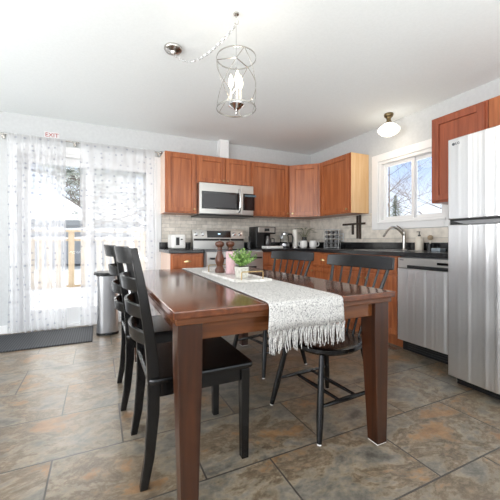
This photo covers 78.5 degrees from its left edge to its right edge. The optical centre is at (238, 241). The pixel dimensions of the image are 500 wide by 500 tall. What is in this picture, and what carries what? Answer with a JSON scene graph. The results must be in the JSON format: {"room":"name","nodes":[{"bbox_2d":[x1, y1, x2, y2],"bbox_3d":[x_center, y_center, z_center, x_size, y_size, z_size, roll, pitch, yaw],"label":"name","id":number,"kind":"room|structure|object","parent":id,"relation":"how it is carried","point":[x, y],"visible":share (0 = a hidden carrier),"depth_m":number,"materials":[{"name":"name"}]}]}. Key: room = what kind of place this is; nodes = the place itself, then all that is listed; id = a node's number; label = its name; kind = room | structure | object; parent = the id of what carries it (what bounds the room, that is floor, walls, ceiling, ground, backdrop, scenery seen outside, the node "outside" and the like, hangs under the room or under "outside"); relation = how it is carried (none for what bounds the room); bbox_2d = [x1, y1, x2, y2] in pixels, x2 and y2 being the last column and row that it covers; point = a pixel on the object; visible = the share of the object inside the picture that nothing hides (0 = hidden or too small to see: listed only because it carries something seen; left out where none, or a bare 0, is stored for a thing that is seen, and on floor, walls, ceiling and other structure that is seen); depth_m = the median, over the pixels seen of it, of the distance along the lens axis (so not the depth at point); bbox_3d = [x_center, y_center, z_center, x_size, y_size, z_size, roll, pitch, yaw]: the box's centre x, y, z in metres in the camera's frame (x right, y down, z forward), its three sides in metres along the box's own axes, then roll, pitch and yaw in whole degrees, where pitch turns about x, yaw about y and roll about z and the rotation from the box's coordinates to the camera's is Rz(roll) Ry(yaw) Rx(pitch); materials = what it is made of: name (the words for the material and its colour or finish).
{"room":"kitchen","nodes":[
{"label":"kitchen","id":0,"kind":"room"},
{"bbox_2d":[0,111,309,325],"bbox_3d":[-1.326,-0.208,3.999,5.740,2.438,0.140,0,0,-24],"label":"wall","id":1,"kind":"structure","parent":0,"point":[12,123],"depth_m":3.67,"materials":[{"name":"paint"}]},
{"bbox_2d":[0,325,9,333],"bbox_3d":[-3.212,0.966,3.056,1.525,0.090,0.014,0,0,-24],"label":"baseboard","id":2,"kind":"structure","parent":1,"relation":"attached to","point":[3,329],"depth_m":3.35,"materials":[{"name":"white"}]},
{"bbox_2d":[44,131,58,139],"bbox_3d":[-2.160,-1.226,3.538,0.150,0.075,0.008,0,0,-24],"label":"exit sign","id":3,"kind":"object","parent":1,"relation":"attached to","point":[51,135],"visible":1,"depth_m":3.54,"materials":[{"name":"white plastic"}]},
{"bbox_2d":[0,132,162,155],"bbox_3d":[-1.810,-1.151,3.649,1.770,0.055,0.097,0,0,-24],"label":"curtain rod","id":4,"kind":"object","parent":1,"relation":"attached to","point":[1,134],"visible":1,"depth_m":3.57,"materials":[{"name":"grey metal"}]},
{"bbox_2d":[7,135,65,331],"bbox_3d":[-2.245,-0.089,3.416,0.567,2.170,0.072,0,0,-24],"label":"sheer curtain","id":5,"kind":"object","parent":4,"relation":"hanging from","point":[15,136],"visible":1,"depth_m":3.39,"materials":[{"name":"white fabric"}]},
{"bbox_2d":[80,144,153,323],"bbox_3d":[-1.471,-0.091,3.768,0.867,2.165,0.072,0,0,-24],"label":"sheer curtain","id":6,"kind":"object","parent":4,"relation":"hanging from","point":[87,145],"visible":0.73,"depth_m":3.72,"materials":[{"name":"white fabric"}]},
{"bbox_2d":[10,141,160,332],"bbox_3d":[-1.800,-0.049,3.773,1.640,2.120,0.158,0,0,-24],"label":"door","id":7,"kind":"structure","parent":1,"relation":"in","point":[71,156],"depth_m":3.62,"materials":[{"name":"white"}]},
{"bbox_2d":[160,151,196,214],"bbox_3d":[-0.779,-0.742,3.974,0.410,0.762,0.354,0,0,-24],"label":"upper cabinet","id":8,"kind":"object","parent":1,"relation":"attached to","point":[178,170],"visible":1,"depth_m":3.85,"materials":[{"name":"brown wood"}]},
{"bbox_2d":[197,155,249,185],"bbox_3d":[-0.241,-0.939,4.219,0.770,0.369,0.354,0,0,-24],"label":"upper cabinet","id":9,"kind":"object","parent":1,"relation":"attached to","point":[210,169],"visible":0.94,"depth_m":4.07,"materials":[{"name":"brown wood"}]},
{"bbox_2d":[217,139,228,157],"bbox_3d":[-0.226,-1.276,4.357,0.130,0.303,0.120,0,0,-24],"label":"vent duct","id":10,"kind":"object","parent":9,"relation":"on","point":[222,145],"depth_m":4.30,"materials":[{"name":"white metal"}]},
{"bbox_2d":[191,182,255,218],"bbox_3d":[-0.196,-0.541,4.171,0.805,0.419,0.459,0,0,-24],"label":"microwave","id":11,"kind":"object","parent":9,"relation":"attached to","point":[214,200],"visible":0.99,"depth_m":4.01,"materials":[{"name":"silver metal"}]},
{"bbox_2d":[162,214,309,248],"bbox_3d":[0.080,-0.134,4.557,2.422,0.461,0.008,0,0,-24],"label":"backsplash","id":12,"kind":"structure","parent":1,"relation":"attached to","point":[171,224],"depth_m":4.47,"materials":[{"name":"tile"}]},
{"bbox_2d":[250,161,288,218],"bbox_3d":[0.404,-0.742,4.513,0.645,0.762,0.354,0,0,-24],"label":"upper cabinet","id":13,"kind":"object","parent":1,"relation":"attached to","point":[270,182],"visible":0.91,"depth_m":4.39,"materials":[{"name":"brown wood"}]},
{"bbox_2d":[279,163,330,219],"bbox_3d":[1.032,-0.742,4.654,0.620,0.762,0.616,0,0,-24],"label":"upper cabinet","id":14,"kind":"object","parent":1,"relation":"attached to","point":[304,180],"visible":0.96,"depth_m":4.45,"materials":[{"name":"brown wood"}]},
{"bbox_2d":[0,0,499,154],"bbox_3d":[0.165,-1.487,0.722,5.740,0.120,7.340,0,0,-24],"label":"ceiling","id":15,"kind":"structure","parent":0,"point":[328,73],"depth_m":2.41,"materials":[{"name":"paint"}]},
{"bbox_2d":[164,11,255,117],"bbox_3d":[-0.228,-1.109,2.067,0.769,0.636,0.248,0,0,36],"label":"chandelier","id":16,"kind":"object","parent":15,"relation":"hanging from","point":[171,48],"visible":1,"depth_m":1.92,"materials":[{"name":"grey metal"}]},
{"bbox_2d":[377,112,399,136],"bbox_3d":[1.678,-1.302,3.421,0.230,0.250,0.230,0,0,-24],"label":"flush ceiling light","id":17,"kind":"object","parent":15,"relation":"attached to","point":[389,128],"visible":1,"depth_m":3.37,"materials":[{"name":"white glass"}]},
{"bbox_2d":[0,322,499,499],"bbox_3d":[0.165,1.071,0.722,5.740,0.120,7.340,0,0,-24],"label":"floor","id":18,"kind":"structure","parent":0,"point":[65,434],"depth_m":1.60,"materials":[{"name":"tile"}]},
{"bbox_2d":[0,326,92,352],"bbox_3d":[-2.285,1.005,3.046,1.505,0.012,0.600,0,0,-24],"label":"doormat","id":19,"kind":"object","parent":18,"relation":"on","point":[49,338],"visible":1,"depth_m":3.15,"materials":[{"name":"grey fabric"}]},
{"bbox_2d":[94,270,118,335],"bbox_3d":[-1.477,0.675,3.419,0.255,0.672,0.360,0,0,-24],"label":"trash can","id":20,"kind":"object","parent":18,"relation":"on","point":[107,315],"visible":0.8,"depth_m":3.30,"materials":[{"name":"silver metal"}]},
{"bbox_2d":[104,245,172,410],"bbox_3d":[-0.597,0.515,2.095,0.600,0.991,0.456,0,0,-24],"label":"chair","id":21,"kind":"object","parent":18,"relation":"on","point":[163,331],"visible":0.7,"depth_m":1.88,"materials":[{"name":"black paint"}]},
{"bbox_2d":[161,252,202,269],"bbox_3d":[-0.715,0.574,3.829,0.398,0.874,0.635,0,0,-24],"label":"base cabinet","id":22,"kind":"object","parent":18,"relation":"on","point":[176,260],"visible":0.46,"depth_m":3.59,"materials":[{"name":"brown wood"}]},
{"bbox_2d":[159,242,203,253],"bbox_3d":[-0.729,0.074,3.837,0.423,0.126,0.632,0,0,-24],"label":"countertop","id":23,"kind":"structure","parent":22,"relation":"on","point":[163,246],"depth_m":3.71,"materials":[{"name":"black stone"}]},
{"bbox_2d":[168,234,184,248],"bbox_3d":[-0.787,0.004,3.883,0.175,0.186,0.277,0,0,-24],"label":"toaster","id":24,"kind":"object","parent":23,"relation":"on","point":[175,241],"visible":0.99,"depth_m":3.77,"materials":[{"name":"white plastic"}]},
{"bbox_2d":[185,243,189,248],"bbox_3d":[-0.673,0.057,3.999,0.072,0.080,0.072,0,0,-24],"label":"canister","id":25,"kind":"object","parent":23,"relation":"on","point":[187,245],"visible":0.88,"depth_m":3.97,"materials":[{"name":"black plastic"}]},
{"bbox_2d":[114,246,251,491],"bbox_3d":[-0.293,0.515,1.511,0.600,0.991,0.456,0,0,-24],"label":"chair","id":26,"kind":"object","parent":18,"relation":"on","point":[222,363],"visible":0.99,"depth_m":1.37,"materials":[{"name":"black paint"}]},
{"bbox_2d":[191,229,262,268],"bbox_3d":[-0.155,0.413,4.026,0.761,1.155,0.720,0,0,-24],"label":"range","id":27,"kind":"object","parent":18,"relation":"on","point":[205,240],"visible":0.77,"depth_m":4.15,"materials":[{"name":"grey paint"}]},
{"bbox_2d":[193,248,261,249],"bbox_3d":[-0.155,0.100,4.026,0.761,0.013,0.540,0,0,-24],"label":"cooktop","id":28,"kind":"object","parent":27,"relation":"in","point":[193,248],"depth_m":4.06,"materials":[{"name":"black glass"}]},
{"bbox_2d":[134,267,394,499],"bbox_3d":[-0.072,0.630,2.070,1.114,0.762,1.690,0,0,-24],"label":"dining table","id":29,"kind":"object","parent":18,"relation":"on","point":[196,307],"visible":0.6,"depth_m":1.31,"materials":[{"name":"brown wood"}]},
{"bbox_2d":[182,267,344,354],"bbox_3d":[-0.035,0.347,2.086,0.398,0.209,1.765,0,0,-22],"label":"table runner","id":30,"kind":"object","parent":29,"relation":"on","point":[291,306],"visible":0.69,"depth_m":1.32,"materials":[{"name":"fabric"}]},
{"bbox_2d":[202,264,271,282],"bbox_3d":[-0.041,0.210,2.123,0.225,0.064,0.680,0,0,-24],"label":"serving tray","id":31,"kind":"object","parent":30,"relation":"on","point":[251,278],"visible":0.8,"depth_m":1.94,"materials":[{"name":"white stone"}]},
{"bbox_2d":[215,240,224,272],"bbox_3d":[-0.143,0.110,2.312,0.076,0.249,0.075,0,0,-24],"label":"pepper mill","id":32,"kind":"object","parent":31,"relation":"on","point":[219,259],"visible":1,"depth_m":2.29,"materials":[{"name":"brown wood"}]},
{"bbox_2d":[225,240,234,271],"bbox_3d":[-0.066,0.110,2.359,0.076,0.249,0.075,0,0,-24],"label":"pepper mill","id":33,"kind":"object","parent":31,"relation":"on","point":[229,244],"visible":0.81,"depth_m":2.34,"materials":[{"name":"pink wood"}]},
{"bbox_2d":[226,266,234,272],"bbox_3d":[-0.059,0.153,2.191,0.072,0.162,0.072,0,0,-24],"label":"candle","id":34,"kind":"object","parent":31,"relation":"on","point":[229,269],"visible":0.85,"depth_m":2.17,"materials":[{"name":"pink wax"}]},
{"bbox_2d":[228,248,256,277],"bbox_3d":[0.033,0.136,1.968,0.193,0.195,0.194,0,0,-24],"label":"potted plant","id":35,"kind":"object","parent":31,"relation":"on","point":[242,259],"visible":1,"depth_m":1.95,"materials":[{"name":"green plant"}]},
{"bbox_2d":[233,251,313,378],"bbox_3d":[0.279,0.548,2.591,0.568,0.925,0.516,0,0,-36],"label":"chair","id":36,"kind":"object","parent":18,"relation":"on","point":[304,256],"visible":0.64,"depth_m":2.61,"materials":[{"name":"black paint"}]},
{"bbox_2d":[263,252,289,273],"bbox_3d":[0.382,0.574,4.331,0.460,0.874,0.630,0,0,-24],"label":"base cabinet","id":37,"kind":"object","parent":18,"relation":"on","point":[268,262],"visible":0.16,"depth_m":4.05,"materials":[{"name":"brown wood"}]},
{"bbox_2d":[290,260,310,276],"bbox_3d":[0.986,0.574,4.533,0.804,0.874,0.798,0,0,-24],"label":"base cabinet","id":38,"kind":"object","parent":18,"relation":"on","point":[295,264],"visible":0.02,"depth_m":4.21,"materials":[{"name":"brown wood"}]},
{"bbox_2d":[244,242,447,258],"bbox_3d":[1.179,0.074,3.550,1.255,0.126,2.737,0,0,-24],"label":"countertop","id":39,"kind":"structure","parent":38,"relation":"on","point":[394,248],"depth_m":3.59,"materials":[{"name":"black stone"}]},
{"bbox_2d":[249,226,274,247],"bbox_3d":[0.349,-0.059,4.497,0.322,0.310,0.241,0,0,-24],"label":"coffee maker","id":40,"kind":"object","parent":39,"relation":"on","point":[259,236],"visible":0.87,"depth_m":4.40,"materials":[{"name":"black plastic"}]},
{"bbox_2d":[262,246,282,248],"bbox_3d":[0.469,0.079,4.255,0.260,0.035,0.160,0,0,-24],"label":"tray","id":41,"kind":"object","parent":39,"relation":"on","point":[264,247],"visible":0.99,"depth_m":4.18,"materials":[{"name":"white ceramic"}]},
{"bbox_2d":[279,232,293,247],"bbox_3d":[0.705,-0.025,4.563,0.193,0.244,0.152,0,0,27],"label":"kettle","id":42,"kind":"object","parent":39,"relation":"on","point":[283,233],"visible":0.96,"depth_m":4.54,"materials":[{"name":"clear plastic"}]},
{"bbox_2d":[292,228,297,247],"bbox_3d":[0.854,-0.053,4.628,0.100,0.300,0.100,0,0,-24],"label":"paper towel roll","id":43,"kind":"object","parent":39,"relation":"on","point":[295,232],"visible":0.98,"depth_m":4.59,"materials":[{"name":"white paper"}]},
{"bbox_2d":[298,241,306,247],"bbox_3d":[0.950,0.042,4.527,0.129,0.110,0.110,0,0,-6],"label":"mug","id":44,"kind":"object","parent":39,"relation":"on","point":[303,244],"visible":0.95,"depth_m":4.49,"materials":[{"name":"white ceramic"}]},
{"bbox_2d":[296,228,316,245],"bbox_3d":[1.020,-0.058,4.696,0.392,0.309,0.354,0,0,-24],"label":"plant","id":45,"kind":"object","parent":39,"relation":"on","point":[304,238],"visible":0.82,"depth_m":4.70,"materials":[{"name":"green plant"}]},
{"bbox_2d":[309,241,318,247],"bbox_3d":[1.100,0.042,4.483,0.110,0.110,0.129,0,0,-45],"label":"mug","id":46,"kind":"object","parent":39,"relation":"on","point":[312,244],"visible":0.94,"depth_m":4.45,"materials":[{"name":"white ceramic"}]},
{"bbox_2d":[324,229,340,247],"bbox_3d":[1.327,-0.038,4.338,0.207,0.270,0.096,0,0,34],"label":"spice rack","id":47,"kind":"object","parent":39,"relation":"on","point":[338,238],"visible":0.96,"depth_m":4.30,"materials":[{"name":"silver metal"}]},
{"bbox_2d":[360,249,424,250],"bbox_3d":[1.629,0.157,3.333,0.397,0.128,0.590,0,0,-24],"label":"sink","id":48,"kind":"object","parent":39,"relation":"in","point":[360,249],"visible":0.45,"depth_m":3.56,"materials":[{"name":"silver metal"}]},
{"bbox_2d":[383,226,406,249],"bbox_3d":[1.717,-0.044,3.391,0.338,0.280,0.077,0,0,-17],"label":"faucet","id":49,"kind":"object","parent":39,"relation":"on","point":[403,233],"visible":0.97,"depth_m":3.40,"materials":[{"name":"grey metal"}]},
{"bbox_2d":[415,231,423,250],"bbox_3d":[1.911,-0.004,3.236,0.080,0.202,0.079,0,0,-24],"label":"soap dispenser","id":50,"kind":"object","parent":39,"relation":"on","point":[419,242],"visible":0.95,"depth_m":3.21,"materials":[{"name":"beige ceramic"}]},
{"bbox_2d":[426,244,432,250],"bbox_3d":[1.963,0.059,3.144,0.060,0.075,0.059,0,0,-24],"label":"cup","id":51,"kind":"object","parent":39,"relation":"on","point":[428,246],"visible":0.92,"depth_m":3.12,"materials":[{"name":"black plastic"}]},
{"bbox_2d":[431,248,445,250],"bbox_3d":[1.984,0.082,3.038,0.090,0.030,0.090,0,0,-24],"label":"sponge","id":52,"kind":"object","parent":39,"relation":"on","point":[432,249],"visible":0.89,"depth_m":3.01,"materials":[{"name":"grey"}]},
{"bbox_2d":[311,252,338,323],"bbox_3d":[1.315,0.574,3.972,0.635,0.874,0.490,0,0,-24],"label":"base cabinet","id":53,"kind":"object","parent":18,"relation":"on","point":[320,269],"visible":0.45,"depth_m":3.86,"materials":[{"name":"brown wood"}]},
{"bbox_2d":[270,254,394,445],"bbox_3d":[0.544,0.548,1.834,0.568,0.925,0.516,0,0,-27],"label":"chair","id":54,"kind":"object","parent":18,"relation":"on","point":[352,342],"visible":0.77,"depth_m":1.79,"materials":[{"name":"black paint"}]},
{"bbox_2d":[338,253,404,346],"bbox_3d":[1.589,0.574,3.369,0.635,0.874,0.830,0,0,-24],"label":"base cabinet","id":55,"kind":"object","parent":18,"relation":"on","point":[391,283],"visible":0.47,"depth_m":3.02,"materials":[{"name":"brown wood"}]},
{"bbox_2d":[388,345,400,350],"bbox_3d":[1.421,1.008,2.947,0.100,0.006,0.250,0,0,-24],"label":"floor vent","id":56,"kind":"object","parent":18,"relation":"in","point":[391,348],"visible":0.37,"depth_m":2.87,"materials":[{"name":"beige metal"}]},
{"bbox_2d":[398,257,447,363],"bbox_3d":[1.888,0.577,2.709,0.618,0.868,0.600,0,0,-24],"label":"dishwasher","id":57,"kind":"object","parent":18,"relation":"on","point":[422,281],"visible":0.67,"depth_m":2.64,"materials":[{"name":"grey paint"}]},
{"bbox_2d":[448,125,499,399],"bbox_3d":[2.027,0.146,2.009,0.884,1.730,0.750,0,0,-24],"label":"refrigerator","id":58,"kind":"object","parent":18,"relation":"on","point":[473,158],"visible":1,"depth_m":2.01,"materials":[{"name":"grey paint"}]},
{"bbox_2d":[448,223,499,394],"bbox_3d":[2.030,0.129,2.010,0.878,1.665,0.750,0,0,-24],"label":"door","id":59,"kind":"structure","parent":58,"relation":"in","point":[473,248],"depth_m":2.01,"materials":[{"name":"silver metal"}]},
{"bbox_2d":[310,78,499,229],"bbox_3d":[2.742,-0.208,1.818,0.140,2.438,7.200,0,0,-24],"label":"wall","id":60,"kind":"structure","parent":0,"point":[416,127],"depth_m":3.48,"materials":[{"name":"paint"}]},
{"bbox_2d":[320,152,368,216],"bbox_3d":[1.404,-0.742,4.159,0.354,0.762,0.590,0,0,-24],"label":"upper cabinet","id":61,"kind":"object","parent":60,"relation":"attached to","point":[344,179],"visible":1,"depth_m":3.95,"materials":[{"name":"brown wood"}]},
{"bbox_2d":[342,215,364,238],"bbox_3d":[1.571,-0.194,4.177,0.022,0.320,0.405,0,0,-24],"label":"decoration","id":62,"kind":"object","parent":60,"relation":"attached to","point":[358,223],"visible":1,"depth_m":4.12,"materials":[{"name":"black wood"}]},
{"bbox_2d":[310,213,447,242],"bbox_3d":[1.888,-0.134,3.517,0.008,0.461,3.400,0,0,-24],"label":"backsplash","id":63,"kind":"structure","parent":60,"relation":"attached to","point":[440,234],"depth_m":3.99,"materials":[{"name":"tile"}]},
{"bbox_2d":[372,138,449,229],"bbox_3d":[1.952,-0.614,3.494,0.150,0.930,0.955,0,0,-24],"label":"window","id":64,"kind":"structure","parent":60,"relation":"in","point":[441,219],"depth_m":3.53,"materials":[{"name":"white"}]},
{"bbox_2d":[432,100,488,204],"bbox_3d":[2.059,-0.757,2.755,0.323,0.793,0.465,0,0,-24],"label":"upper cabinet","id":65,"kind":"object","parent":60,"relation":"attached to","point":[474,118],"visible":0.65,"depth_m":2.78,"materials":[{"name":"red wood"}]},
{"bbox_2d":[489,95,499,127],"bbox_3d":[2.335,-1.002,2.149,0.323,0.305,0.860,0,0,-24],"label":"upper cabinet","id":66,"kind":"object","parent":60,"relation":"attached to","point":[494,103],"visible":0.57,"depth_m":2.43,"materials":[{"name":"brown wood"}]},
{"label":"outside","id":67,"kind":"structure","parent":0,"visible":0},
{"bbox_2d":[34,243,139,289],"bbox_3d":[-4.783,0.639,36.297,75.000,1.443,60.000,0,0,-24],"label":"snow ground","id":68,"kind":"structure","parent":67,"point":[64,268],"depth_m":11.70,"materials":[{"name":"white snow"}]},
{"bbox_2d":[31,198,139,264],"bbox_3d":[-11.382,-0.639,17.601,10.300,3.700,5.370,0,0,-24],"label":"house","id":69,"kind":"structure","parent":68,"relation":"on","point":[68,221],"depth_m":16.38,"materials":[{"name":"grey"}]},
{"bbox_2d":[31,163,145,236],"bbox_3d":[-6.173,-2.665,12.662,8.222,7.752,10.159,0,0,12],"label":"spruce tree","id":70,"kind":"object","parent":68,"relation":"on","point":[68,173],"visible":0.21,"depth_m":12.67,"materials":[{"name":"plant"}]},
{"bbox_2d":[59,171,145,228],"bbox_3d":[-3.277,-2.448,14.679,8.133,7.318,9.882,0,0,24],"label":"spruce tree","id":71,"kind":"object","parent":68,"relation":"on","point":[136,206],"visible":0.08,"depth_m":13.36,"materials":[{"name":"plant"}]},
{"bbox_2d":[388,195,403,215],"bbox_3d":[9.974,-0.873,19.526,2.965,4.168,2.980,0,0,-24],"label":"conifer tree","id":72,"kind":"object","parent":68,"relation":"on","point":[394,202],"visible":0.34,"depth_m":19.44,"materials":[{"name":"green plant"}]},
{"bbox_2d":[388,160,431,216],"bbox_3d":[12.245,-3.962,24.089,8.926,10.345,6.350,0,0,11],"label":"bare tree","id":73,"kind":"object","parent":68,"relation":"on","point":[417,160],"visible":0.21,"depth_m":24.09,"materials":[{"name":"brown plant"}]},
{"bbox_2d":[388,164,441,213],"bbox_3d":[8.109,-2.085,12.910,5.269,6.593,4.399,0,0,-7],"label":"bare tree","id":74,"kind":"object","parent":68,"relation":"on","point":[401,195],"visible":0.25,"depth_m":12.47,"materials":[{"name":"brown plant"}]},
{"bbox_3d":[-2.574,1.091,4.881,6.000,0.120,2.460,0,0,-24],"label":"deck","id":75,"kind":"object","parent":68,"relation":"on","visible":0},
{"bbox_2d":[31,287,130,309],"bbox_3d":[-2.568,0.956,4.868,5.908,0.197,2.361,0,0,-24],"label":"snow","id":76,"kind":"object","parent":75,"relation":"on","point":[71,296],"visible":0.12,"depth_m":4.96,"materials":[{"name":"white snow"}]},
{"bbox_2d":[31,227,145,289],"bbox_3d":[-3.116,0.377,6.074,6.000,1.309,0.120,0,0,-24],"label":"deck railing","id":77,"kind":"object","parent":75,"relation":"attached to","point":[71,238],"visible":0.33,"depth_m":5.96,"materials":[{"name":"brown wood"}]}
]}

